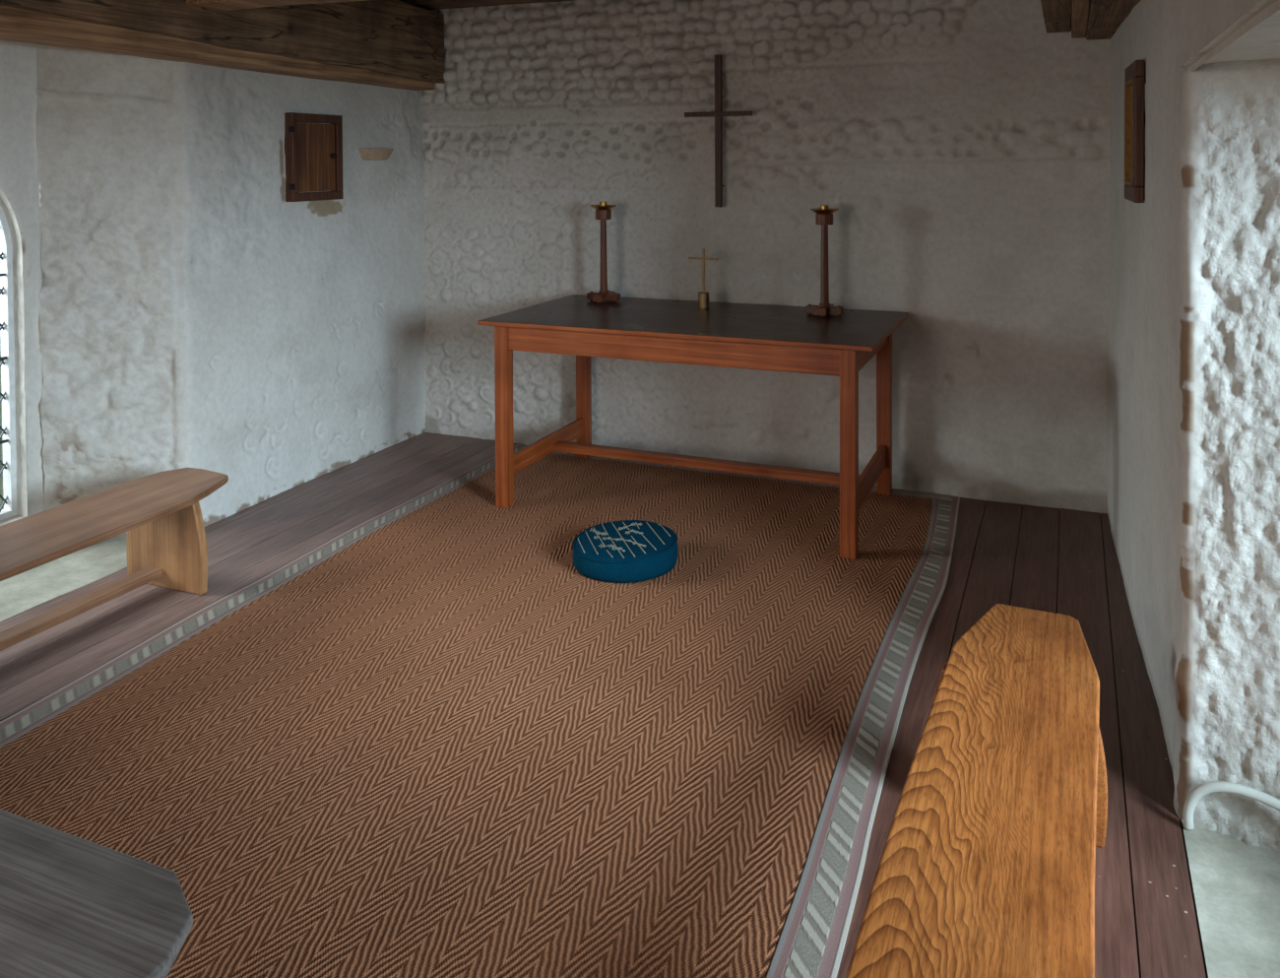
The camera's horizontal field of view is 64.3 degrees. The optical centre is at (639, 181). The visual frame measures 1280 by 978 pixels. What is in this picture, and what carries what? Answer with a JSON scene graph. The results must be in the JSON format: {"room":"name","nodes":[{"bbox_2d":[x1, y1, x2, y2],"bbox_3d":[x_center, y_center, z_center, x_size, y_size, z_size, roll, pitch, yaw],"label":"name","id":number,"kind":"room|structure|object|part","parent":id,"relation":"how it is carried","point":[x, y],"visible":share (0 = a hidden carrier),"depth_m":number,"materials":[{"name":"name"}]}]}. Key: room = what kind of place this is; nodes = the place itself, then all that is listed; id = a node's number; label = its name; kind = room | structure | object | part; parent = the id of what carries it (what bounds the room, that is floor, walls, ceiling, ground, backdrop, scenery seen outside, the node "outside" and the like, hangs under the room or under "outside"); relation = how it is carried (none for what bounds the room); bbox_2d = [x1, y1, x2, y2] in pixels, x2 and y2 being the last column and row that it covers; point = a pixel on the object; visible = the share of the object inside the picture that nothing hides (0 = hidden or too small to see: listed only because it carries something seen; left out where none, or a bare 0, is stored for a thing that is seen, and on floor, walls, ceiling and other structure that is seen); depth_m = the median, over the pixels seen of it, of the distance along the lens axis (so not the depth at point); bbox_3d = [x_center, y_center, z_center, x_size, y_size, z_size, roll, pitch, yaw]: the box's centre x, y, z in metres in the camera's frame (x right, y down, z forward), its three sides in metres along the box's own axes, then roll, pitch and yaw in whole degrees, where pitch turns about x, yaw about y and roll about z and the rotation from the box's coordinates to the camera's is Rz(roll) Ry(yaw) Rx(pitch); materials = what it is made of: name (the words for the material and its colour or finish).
{"room":"church","nodes":[
{"label":"church","id":0,"kind":"room"},
{"bbox_2d":[0,0,425,537],"bbox_3d":[-2.560,0.248,3.014,0.539,2.600,5.910,0,1,23],"label":"wall","id":1,"kind":"structure","parent":0,"point":[173,310],"depth_m":4.16,"materials":[{"name":"white paint"}]},
{"bbox_2d":[0,205,17,520],"bbox_3d":[-2.614,0.574,3.516,0.045,1.487,0.935,0,1,23],"label":"window","id":2,"kind":"structure","parent":1,"relation":"in","point":[7,358],"depth_m":3.92,"materials":[{"name":"clear glass"}]},
{"bbox_2d":[0,0,445,90],"bbox_3d":[-2.043,-0.720,3.472,0.283,0.556,4.500,0,1,23],"label":"beam","id":3,"kind":"structure","parent":1,"relation":"attached to","point":[388,43],"depth_m":4.29,"materials":[{"name":"brown wood"}]},
{"bbox_2d":[186,0,366,10],"bbox_3d":[-0.124,-0.743,3.296,3.445,0.162,0.201,0,1,23],"label":"joist","id":4,"kind":"object","parent":3,"relation":"on","point":[221,5],"visible":1,"depth_m":3.86,"materials":[{"name":"brown wood"}]},
{"bbox_2d":[284,112,343,201],"bbox_3d":[-1.535,-0.111,4.775,0.080,0.405,0.356,0,1,23],"label":"upper cabinet","id":5,"kind":"object","parent":1,"relation":"attached to","point":[313,149],"visible":1,"depth_m":4.75,"materials":[{"name":"brown wood"}]},
{"bbox_3d":[-1.533,-0.112,4.779,0.040,0.319,0.258,0,1,23],"label":"door","id":6,"kind":"part","parent":5,"relation":"part of","materials":[{"name":"brown wood"}]},
{"bbox_2d":[357,148,393,160],"bbox_3d":[-1.325,-0.136,5.186,0.085,0.059,0.270,0,1,23],"label":"wall ledge","id":7,"kind":"object","parent":1,"relation":"attached to","point":[366,154],"visible":1,"depth_m":5.13,"materials":[{"name":"ceramic"}]},
{"bbox_2d":[0,432,1279,977],"bbox_3d":[-0.618,1.460,2.217,4.620,0.016,6.000,0,1,23],"label":"floor","id":8,"kind":"structure","parent":0,"point":[1064,561],"depth_m":3.18,"materials":[{"name":"brown wood"}]},
{"bbox_2d":[0,467,228,650],"bbox_3d":[-1.893,1.269,3.079,0.372,0.350,1.565,0,1,23],"label":"bench","id":9,"kind":"object","parent":8,"relation":"on","point":[160,513],"visible":1,"depth_m":3.44,"materials":[{"name":"brown wood"}]},
{"bbox_3d":[-1.893,1.106,3.075,0.372,0.024,1.565,0,1,23],"label":"seat","id":10,"kind":"part","parent":9,"relation":"part of","materials":[{"name":"brown wood"}]},
{"bbox_3d":[-1.673,1.268,3.598,0.361,0.328,0.032,0,1,23],"label":"leg","id":11,"kind":"part","parent":9,"relation":"part of","materials":[{"name":"brown wood"}]},
{"bbox_2d":[0,444,959,977],"bbox_3d":[-0.405,1.435,2.987,2.306,0.007,4.186,0,1,23],"label":"rug","id":12,"kind":"object","parent":8,"relation":"on","point":[423,742],"visible":0.82,"depth_m":2.63,"materials":[{"name":"brown carpet"}]},
{"bbox_2d":[0,808,192,977],"bbox_3d":[-1.540,1.288,1.780,1.840,0.350,0.374,0,1,23],"label":"bench","id":13,"kind":"object","parent":12,"relation":"on","point":[72,906],"visible":1,"depth_m":1.56,"materials":[{"name":"grey wood"}]},
{"bbox_2d":[573,519,678,582],"bbox_3d":[-0.055,1.357,3.755,0.385,0.111,0.377,0,1,23],"label":"hassock","id":14,"kind":"object","parent":12,"relation":"on","point":[622,550],"visible":1,"depth_m":3.66,"materials":[{"name":"teal fabric"}]},
{"bbox_3d":[-0.055,1.321,3.754,0.371,0.032,0.363,0,1,23],"label":"panel","id":15,"kind":"part","parent":14,"relation":"part of","materials":[{"name":"teal fabric"}]},
{"bbox_2d":[477,294,908,559],"bbox_3d":[0.254,0.994,4.474,1.681,0.804,0.905,0,1,23],"label":"altar table","id":16,"kind":"object","parent":12,"relation":"on","point":[762,337],"visible":1,"depth_m":4.30,"materials":[{"name":"brown wood"}]},
{"bbox_3d":[-0.586,1.010,4.396,0.060,0.784,0.060,0,1,23],"label":"leg","id":17,"kind":"part","parent":16,"relation":"part of","materials":[{"name":"brown wood"}]},
{"bbox_3d":[-0.282,0.993,5.115,0.060,0.784,0.060,0,1,23],"label":"leg","id":18,"kind":"part","parent":16,"relation":"part of","materials":[{"name":"brown wood"}]},
{"bbox_2d":[586,201,620,303],"bbox_3d":[-0.177,0.342,4.935,0.142,0.484,0.144,-1,1,-23],"label":"candlestick","id":19,"kind":"object","parent":16,"relation":"on","point":[603,211],"visible":1,"depth_m":4.92,"materials":[{"name":"brown wood"}]},
{"bbox_2d":[589,204,616,209],"bbox_3d":[-0.178,0.127,4.931,0.126,0.021,0.126,0,1,23],"label":"drip tray","id":20,"kind":"object","parent":19,"relation":"on","point":[598,207],"depth_m":4.89,"materials":[{"name":"gold metal"}]},
{"bbox_3d":[-0.177,0.361,4.936,0.046,0.365,0.046,-2,2,-45],"label":"post","id":21,"kind":"part","parent":19,"relation":"part of","materials":[{"name":"brown wood"}]},
{"bbox_2d":[688,249,717,309],"bbox_3d":[0.291,0.449,4.697,0.141,0.275,0.052,0,1,23],"label":"cross","id":22,"kind":"object","parent":16,"relation":"on","point":[703,296],"visible":1,"depth_m":4.68,"materials":[{"name":"gold metal"}]},
{"bbox_2d":[805,204,843,317],"bbox_3d":[0.810,0.346,4.470,0.142,0.484,0.144,-1,1,-23],"label":"candlestick","id":23,"kind":"object","parent":16,"relation":"on","point":[824,214],"visible":1,"depth_m":4.45,"materials":[{"name":"brown wood"}]},
{"bbox_3d":[0.810,0.366,4.470,0.046,0.365,0.046,0,1,0],"label":"post","id":24,"kind":"part","parent":23,"relation":"part of","materials":[{"name":"brown wood"}]},
{"bbox_2d":[810,207,838,213],"bbox_3d":[0.809,0.132,4.465,0.126,0.021,0.126,0,1,23],"label":"drip tray","id":25,"kind":"object","parent":23,"relation":"on","point":[818,210],"depth_m":4.43,"materials":[{"name":"gold metal"}]},
{"bbox_2d":[820,204,829,209],"bbox_3d":[0.809,0.120,4.465,0.036,0.030,0.036,0,1,23],"label":"candle cup","id":26,"kind":"object","parent":23,"relation":"on","point":[822,207],"depth_m":4.45,"materials":[{"name":"gold metal"}]},
{"bbox_3d":[0.784,1.015,3.818,0.060,0.784,0.060,0,1,23],"label":"leg","id":27,"kind":"part","parent":16,"relation":"part of","materials":[{"name":"brown wood"}]},
{"bbox_3d":[1.088,0.998,4.537,0.060,0.784,0.060,0,1,23],"label":"leg","id":28,"kind":"part","parent":16,"relation":"part of","materials":[{"name":"brown wood"}]},
{"bbox_2d":[845,603,1107,977],"bbox_3d":[0.683,1.281,1.918,0.384,0.350,1.510,0,1,23],"label":"bench","id":29,"kind":"object","parent":8,"relation":"on","point":[987,866],"visible":1,"depth_m":1.77,"materials":[{"name":"brown wood"}]},
{"bbox_3d":[0.841,1.283,2.291,0.384,0.328,0.032,0,1,23],"label":"leg","id":30,"kind":"part","parent":29,"relation":"part of","materials":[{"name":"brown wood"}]},
{"bbox_2d":[1182,780,1279,830],"bbox_3d":[1.406,1.376,2.094,0.528,0.140,0.042,1,2,45],"label":"hose","id":31,"kind":"object","parent":8,"relation":"on","point":[1203,789],"visible":1,"depth_m":2.22,"materials":[{"name":"white plastic"}]},
{"bbox_2d":[420,0,1110,514],"bbox_3d":[0.383,0.144,4.913,3.597,2.536,0.082,0,1,23],"label":"wall","id":32,"kind":"structure","parent":0,"point":[961,149],"depth_m":4.77,"materials":[{"name":"white paint"}]},
{"bbox_2d":[684,54,752,206],"bbox_3d":[0.386,-0.239,4.879,0.333,0.724,0.110,0,1,23],"label":"wall cross","id":33,"kind":"object","parent":32,"relation":"attached to","point":[718,113],"visible":1,"depth_m":4.83,"materials":[{"name":"brown wood"}]},
{"bbox_2d":[1106,0,1279,854],"bbox_3d":[1.165,0.262,1.441,0.739,2.603,5.910,0,1,23],"label":"wall","id":34,"kind":"structure","parent":0,"point":[1193,375],"depth_m":2.26,"materials":[{"name":"white paint"}]},
{"bbox_2d":[1040,0,1140,40],"bbox_3d":[1.038,-0.649,2.281,0.322,0.215,4.300,0,1,23],"label":"beam","id":35,"kind":"structure","parent":34,"relation":"attached to","point":[1090,19],"depth_m":3.66,"materials":[{"name":"brown wood"}]},
{"bbox_2d":[1124,59,1146,202],"bbox_3d":[1.565,-0.153,3.221,0.036,0.432,0.330,0,1,20],"label":"picture frame","id":36,"kind":"object","parent":34,"relation":"attached to","point":[1135,73],"visible":0.99,"depth_m":3.08,"materials":[{"name":"brown wood"}]},
{"bbox_2d":[1130,84,1132,181],"bbox_3d":[1.564,-0.153,3.222,0.006,0.332,0.230,0,1,20],"label":"picture","id":37,"kind":"object","parent":36,"relation":"attached to","point":[1130,85],"depth_m":3.28},
{"bbox_3d":[-0.697,-1.023,2.137,5.000,0.040,6.100,0,1,23],"label":"ceiling","id":38,"kind":"structure","parent":0,"visible":0},
{"bbox_2d":[399,0,574,9],"bbox_3d":[0.431,-0.986,4.756,3.600,0.145,0.211,0,1,23],"label":"joist","id":39,"kind":"object","parent":38,"relation":"attached to","point":[425,4],"visible":0.81,"depth_m":5.29,"materials":[{"name":"brown wood"}]},
{"label":"outside","id":40,"kind":"structure","parent":0,"visible":0},
{"bbox_2d":[0,333,3,509],"bbox_3d":[-17.131,1.860,5.943,28.380,0.200,50.000,0,1,23],"label":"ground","id":41,"kind":"structure","parent":40,"point":[1,445],"depth_m":6.37,"materials":[{"name":"green plant"}]}
]}

